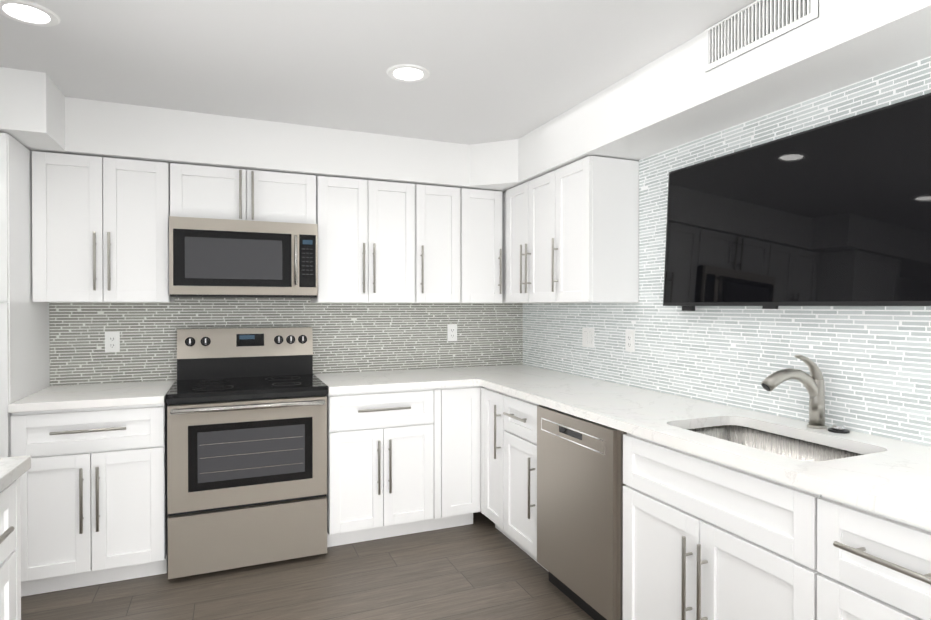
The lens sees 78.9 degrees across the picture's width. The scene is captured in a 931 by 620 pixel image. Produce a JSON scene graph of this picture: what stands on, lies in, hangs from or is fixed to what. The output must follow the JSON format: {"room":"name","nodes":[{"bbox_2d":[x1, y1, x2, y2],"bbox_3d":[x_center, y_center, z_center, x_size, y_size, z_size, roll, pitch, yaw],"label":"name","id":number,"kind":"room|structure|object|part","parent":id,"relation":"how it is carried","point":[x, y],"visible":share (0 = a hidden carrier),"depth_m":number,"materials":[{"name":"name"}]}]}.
{"room":"kitchen","nodes":[
{"label":"kitchen","id":0,"kind":"room"},
{"bbox_2d":[21,512,593,619],"bbox_3d":[-0.817,1.399,0.477,5.200,0.100,6.000,0,0,-23],"label":"floor","id":1,"kind":"structure","parent":0,"point":[481,567],"depth_m":2.68,"materials":[{"name":"brown wood"}]},
{"bbox_2d":[0,481,15,619],"bbox_3d":[-1.424,0.906,1.208,0.667,0.874,0.609,0,0,-23],"label":"base cabinet","id":2,"kind":"object","parent":1,"relation":"on","point":[7,553],"visible":0.92,"depth_m":1.54,"materials":[{"name":"white wood"}]},
{"bbox_2d":[0,455,30,492],"bbox_3d":[-1.194,0.458,0.111,1.039,0.038,2.932,0,0,-23],"label":"countertop","id":3,"kind":"structure","parent":2,"relation":"on","point":[12,469],"depth_m":1.55,"materials":[{"name":"stone"}]},
{"bbox_2d":[13,477,20,619],"bbox_3d":[-1.735,0.905,1.429,0.990,0.874,0.035,0,0,-23],"label":"base cabinet","id":4,"kind":"object","parent":1,"relation":"on","point":[17,549],"visible":0.17,"depth_m":1.61,"materials":[{"name":"white wood"}]},
{"bbox_2d":[0,133,49,457],"bbox_3d":[-2.435,0.271,2.677,0.610,2.122,0.667,0,0,-23],"label":"wall","id":5,"kind":"structure","parent":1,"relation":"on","point":[24,349],"depth_m":2.63,"materials":[{"name":"white paint"}]},
{"bbox_2d":[11,402,167,596],"bbox_3d":[-1.867,0.893,2.918,0.612,0.874,0.667,0,0,-23],"label":"base cabinet","id":6,"kind":"object","parent":1,"relation":"on","point":[93,498],"visible":0.9,"depth_m":2.66,"materials":[{"name":"white wood"}]},
{"bbox_2d":[8,380,175,412],"bbox_3d":[-1.871,0.436,2.925,0.616,0.038,0.639,0,0,-23],"label":"countertop","id":7,"kind":"structure","parent":6,"relation":"on","point":[66,397],"depth_m":2.73,"materials":[{"name":"stone"}]},
{"bbox_2d":[166,327,327,578],"bbox_3d":[-1.200,0.721,3.141,0.770,1.215,0.717,0,0,-23],"label":"range","id":8,"kind":"object","parent":1,"relation":"on","point":[246,446],"visible":1,"depth_m":2.90,"materials":[{"name":"silver metal"}]},
{"bbox_2d":[326,388,433,546],"bbox_3d":[-0.575,0.889,3.456,0.604,0.874,0.667,0,0,-23],"label":"base cabinet","id":9,"kind":"object","parent":1,"relation":"on","point":[380,464],"visible":0.96,"depth_m":3.18,"materials":[{"name":"white wood"}]},
{"bbox_2d":[429,386,482,530],"bbox_3d":[0.122,0.886,3.768,0.923,0.874,0.626,0,0,-23],"label":"base cabinet","id":10,"kind":"object","parent":1,"relation":"on","point":[457,455],"visible":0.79,"depth_m":3.37,"materials":[{"name":"white wood"}]},
{"bbox_2d":[314,368,477,393],"bbox_3d":[-0.451,0.432,3.498,0.870,0.038,0.671,0,0,-23],"label":"countertop","id":11,"kind":"structure","parent":10,"relation":"on","point":[367,381],"depth_m":3.36,"materials":[{"name":"stone"}]},
{"bbox_2d":[450,355,930,529],"bbox_3d":[0.852,0.411,2.351,0.655,0.507,3.791,0,0,-23],"label":"countertop","id":12,"kind":"structure","parent":10,"relation":"on","point":[889,477],"depth_m":2.01,"materials":[{"name":"stone"}]},
{"bbox_2d":[761,355,826,428],"bbox_3d":[1.179,0.292,2.026,0.239,0.264,0.103,0,0,-23],"label":"faucet","id":13,"kind":"object","parent":12,"relation":"on","point":[813,383],"depth_m":2.02,"materials":[{"name":"silver metal"}]},
{"bbox_2d":[828,424,849,433],"bbox_3d":[1.303,0.413,1.975,0.064,0.022,0.064,0,0,-23],"label":"switch","id":14,"kind":"object","parent":12,"relation":"attached to","point":[836,428],"depth_m":1.96,"materials":[{"name":"black plastic"}]},
{"bbox_2d":[481,387,518,546],"bbox_3d":[0.421,0.889,3.382,0.667,0.874,0.301,0,0,-23],"label":"base cabinet","id":15,"kind":"object","parent":1,"relation":"on","point":[493,456],"depth_m":3.27,"materials":[{"name":"white wood"}]},
{"bbox_3d":[0.388,0.888,3.513,0.626,0.874,0.033,0,0,-23],"label":"right base cabinet filler","id":16,"kind":"part","parent":15,"relation":"part of","materials":[{"name":"white wood"}]},
{"bbox_2d":[503,394,548,571],"bbox_3d":[0.554,0.892,3.062,0.667,0.874,0.381,0,0,-23],"label":"base cabinet","id":17,"kind":"object","parent":1,"relation":"on","point":[520,472],"visible":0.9,"depth_m":2.95,"materials":[{"name":"white wood"}]},
{"bbox_2d":[537,405,626,619],"bbox_3d":[0.752,0.897,2.588,0.633,0.870,0.624,0,0,-23],"label":"dishwasher","id":18,"kind":"object","parent":1,"relation":"on","point":[580,484],"visible":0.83,"depth_m":2.40,"materials":[{"name":"silver metal"}]},
{"bbox_2d":[622,433,821,619],"bbox_3d":[1.023,0.901,1.934,0.667,0.874,0.777,0,0,-23],"label":"base cabinet","id":19,"kind":"object","parent":1,"relation":"on","point":[704,538],"visible":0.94,"depth_m":1.77,"materials":[{"name":"white wood"}]},
{"bbox_2d":[817,495,930,619],"bbox_3d":[1.247,0.905,1.397,0.667,0.874,0.381,0,0,-23],"label":"base cabinet","id":20,"kind":"object","parent":1,"relation":"on","point":[871,565],"visible":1,"depth_m":1.34,"materials":[{"name":"white wood"}]},
{"bbox_2d":[0,0,755,144],"bbox_3d":[-0.817,-1.101,0.458,5.200,0.100,6.000,0,0,-23],"label":"ceiling","id":21,"kind":"structure","parent":0,"point":[501,70],"depth_m":2.36,"materials":[{"name":"white paint"}]},
{"bbox_2d":[0,0,59,26],"bbox_3d":[-1.567,-1.060,2.019,0.196,0.006,0.196,0,0,-23],"label":"recessed light","id":22,"kind":"object","parent":21,"relation":"in","point":[27,12],"visible":1,"depth_m":2.02,"materials":[{"name":"white plastic"}]},
{"bbox_2d":[386,64,429,82],"bbox_3d":[-0.258,-1.064,2.546,0.196,0.006,0.196,0,0,-23],"label":"recessed light","id":23,"kind":"object","parent":21,"relation":"in","point":[409,73],"visible":1,"depth_m":2.54,"materials":[{"name":"white plastic"}]},
{"bbox_2d":[0,0,930,192],"bbox_3d":[-0.818,-0.915,0.459,5.199,0.270,5.998,0,0,-23],"label":"soffit","id":24,"kind":"structure","parent":0,"point":[676,97],"depth_m":2.73,"materials":[{"name":"white paint"}]},
{"bbox_2d":[704,0,818,71],"bbox_3d":[0.995,-0.980,1.942,0.013,0.156,0.447,0,0,-23],"label":"ceiling vent","id":25,"kind":"object","parent":24,"relation":"in","point":[752,26],"visible":1,"depth_m":1.95,"materials":[{"name":"white plastic"}]},
{"bbox_3d":[-1.989,0.127,3.283,5.400,2.400,0.100,0,0,-23],"label":"wall","id":26,"kind":"structure","parent":0,"visible":0},
{"bbox_2d":[32,151,173,302],"bbox_3d":[-1.926,-0.417,3.047,0.606,0.752,0.356,0,0,-23],"label":"upper cabinet","id":27,"kind":"object","parent":26,"relation":"attached to","point":[100,229],"visible":1,"depth_m":2.91,"materials":[{"name":"white wood"}]},
{"bbox_2d":[170,163,315,223],"bbox_3d":[-1.286,-0.647,3.312,0.772,0.296,0.356,0,0,-23],"label":"upper cabinet","id":28,"kind":"object","parent":26,"relation":"attached to","point":[197,191],"visible":0.73,"depth_m":3.17,"materials":[{"name":"white wood"}]},
{"bbox_2d":[169,216,317,297],"bbox_3d":[-1.271,-0.284,3.276,0.762,0.422,0.436,0,0,-23],"label":"microwave","id":29,"kind":"object","parent":28,"relation":"attached to","point":[218,258],"visible":1,"depth_m":3.10,"materials":[{"name":"silver metal"}]},
{"bbox_2d":[49,298,522,385],"bbox_3d":[-0.929,0.167,3.666,2.932,0.487,0.008,0,0,-23],"label":"wall tile","id":30,"kind":"structure","parent":26,"relation":"attached to","point":[355,337],"depth_m":3.63,"materials":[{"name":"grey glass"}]},
{"bbox_2d":[105,331,119,352],"bbox_3d":[-2.005,0.182,3.210,0.072,0.118,0.008,0,0,-23],"label":"electrical outlet","id":31,"kind":"object","parent":30,"relation":"attached to","point":[112,341],"visible":1,"depth_m":3.21,"materials":[{"name":"white plastic"}]},
{"bbox_2d":[447,324,456,340],"bbox_3d":[-0.094,0.161,4.005,0.072,0.118,0.008,0,0,-23],"label":"electrical outlet","id":32,"kind":"object","parent":30,"relation":"attached to","point":[451,332],"visible":1,"depth_m":4.00,"materials":[{"name":"white plastic"}]},
{"bbox_2d":[311,176,414,302],"bbox_3d":[-0.648,-0.421,3.579,0.602,0.752,0.356,0,0,-23],"label":"upper cabinet","id":33,"kind":"object","parent":26,"relation":"attached to","point":[366,241],"visible":0.98,"depth_m":3.44,"materials":[{"name":"white wood"}]},
{"bbox_2d":[414,184,459,302],"bbox_3d":[-0.225,-0.423,3.756,0.302,0.752,0.356,0,0,-23],"label":"upper cabinet","id":34,"kind":"object","parent":26,"relation":"attached to","point":[437,244],"visible":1,"depth_m":3.63,"materials":[{"name":"white wood"}]},
{"bbox_2d":[460,188,501,302],"bbox_3d":[0.060,-0.424,3.874,0.300,0.752,0.356,0,0,-23],"label":"upper cabinet","id":35,"kind":"object","parent":26,"relation":"attached to","point":[480,246],"visible":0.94,"depth_m":3.75,"materials":[{"name":"white wood"}]},
{"bbox_3d":[1.629,0.141,1.486,0.100,2.400,6.000,0,0,-23],"label":"wall","id":36,"kind":"structure","parent":0,"visible":0},
{"bbox_2d":[502,174,545,302],"bbox_3d":[0.546,-0.421,3.518,0.315,0.752,0.674,0,0,-23],"label":"upper cabinet","id":37,"kind":"object","parent":36,"relation":"attached to","point":[523,205],"depth_m":3.51,"materials":[{"name":"white wood"}]},
{"bbox_2d":[546,156,638,302],"bbox_3d":[0.705,-0.418,3.138,0.315,0.752,0.392,0,0,-23],"label":"upper cabinet","id":38,"kind":"object","parent":36,"relation":"attached to","point":[570,233],"depth_m":2.99,"materials":[{"name":"white wood"}]},
{"bbox_2d":[523,56,930,446],"bbox_3d":[1.579,-0.180,1.463,0.008,1.217,5.982,0,0,-23],"label":"wall tile","id":39,"kind":"structure","parent":36,"relation":"attached to","point":[873,363],"depth_m":2.35,"materials":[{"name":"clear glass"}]},
{"bbox_2d":[582,328,593,347],"bbox_3d":[0.747,0.168,3.444,0.009,0.118,0.118,0,0,-23],"label":"switch plate","id":40,"kind":"object","parent":39,"relation":"attached to","point":[587,337],"visible":1,"depth_m":3.44,"materials":[{"name":"white plastic"}]},
{"bbox_2d":[625,330,634,351],"bbox_3d":[0.897,0.169,3.084,0.008,0.118,0.072,0,0,-23],"label":"electrical outlet","id":41,"kind":"object","parent":39,"relation":"attached to","point":[629,340],"visible":1,"depth_m":3.08,"materials":[{"name":"white plastic"}]},
{"bbox_2d":[663,93,930,310],"bbox_3d":[1.219,-0.326,2.199,0.102,0.668,1.165,0,0,-23],"label":"wall-mounted tv","id":42,"kind":"object","parent":36,"relation":"attached to","point":[837,213],"visible":1,"depth_m":2.04,"materials":[{"name":"black glass"}]}
]}

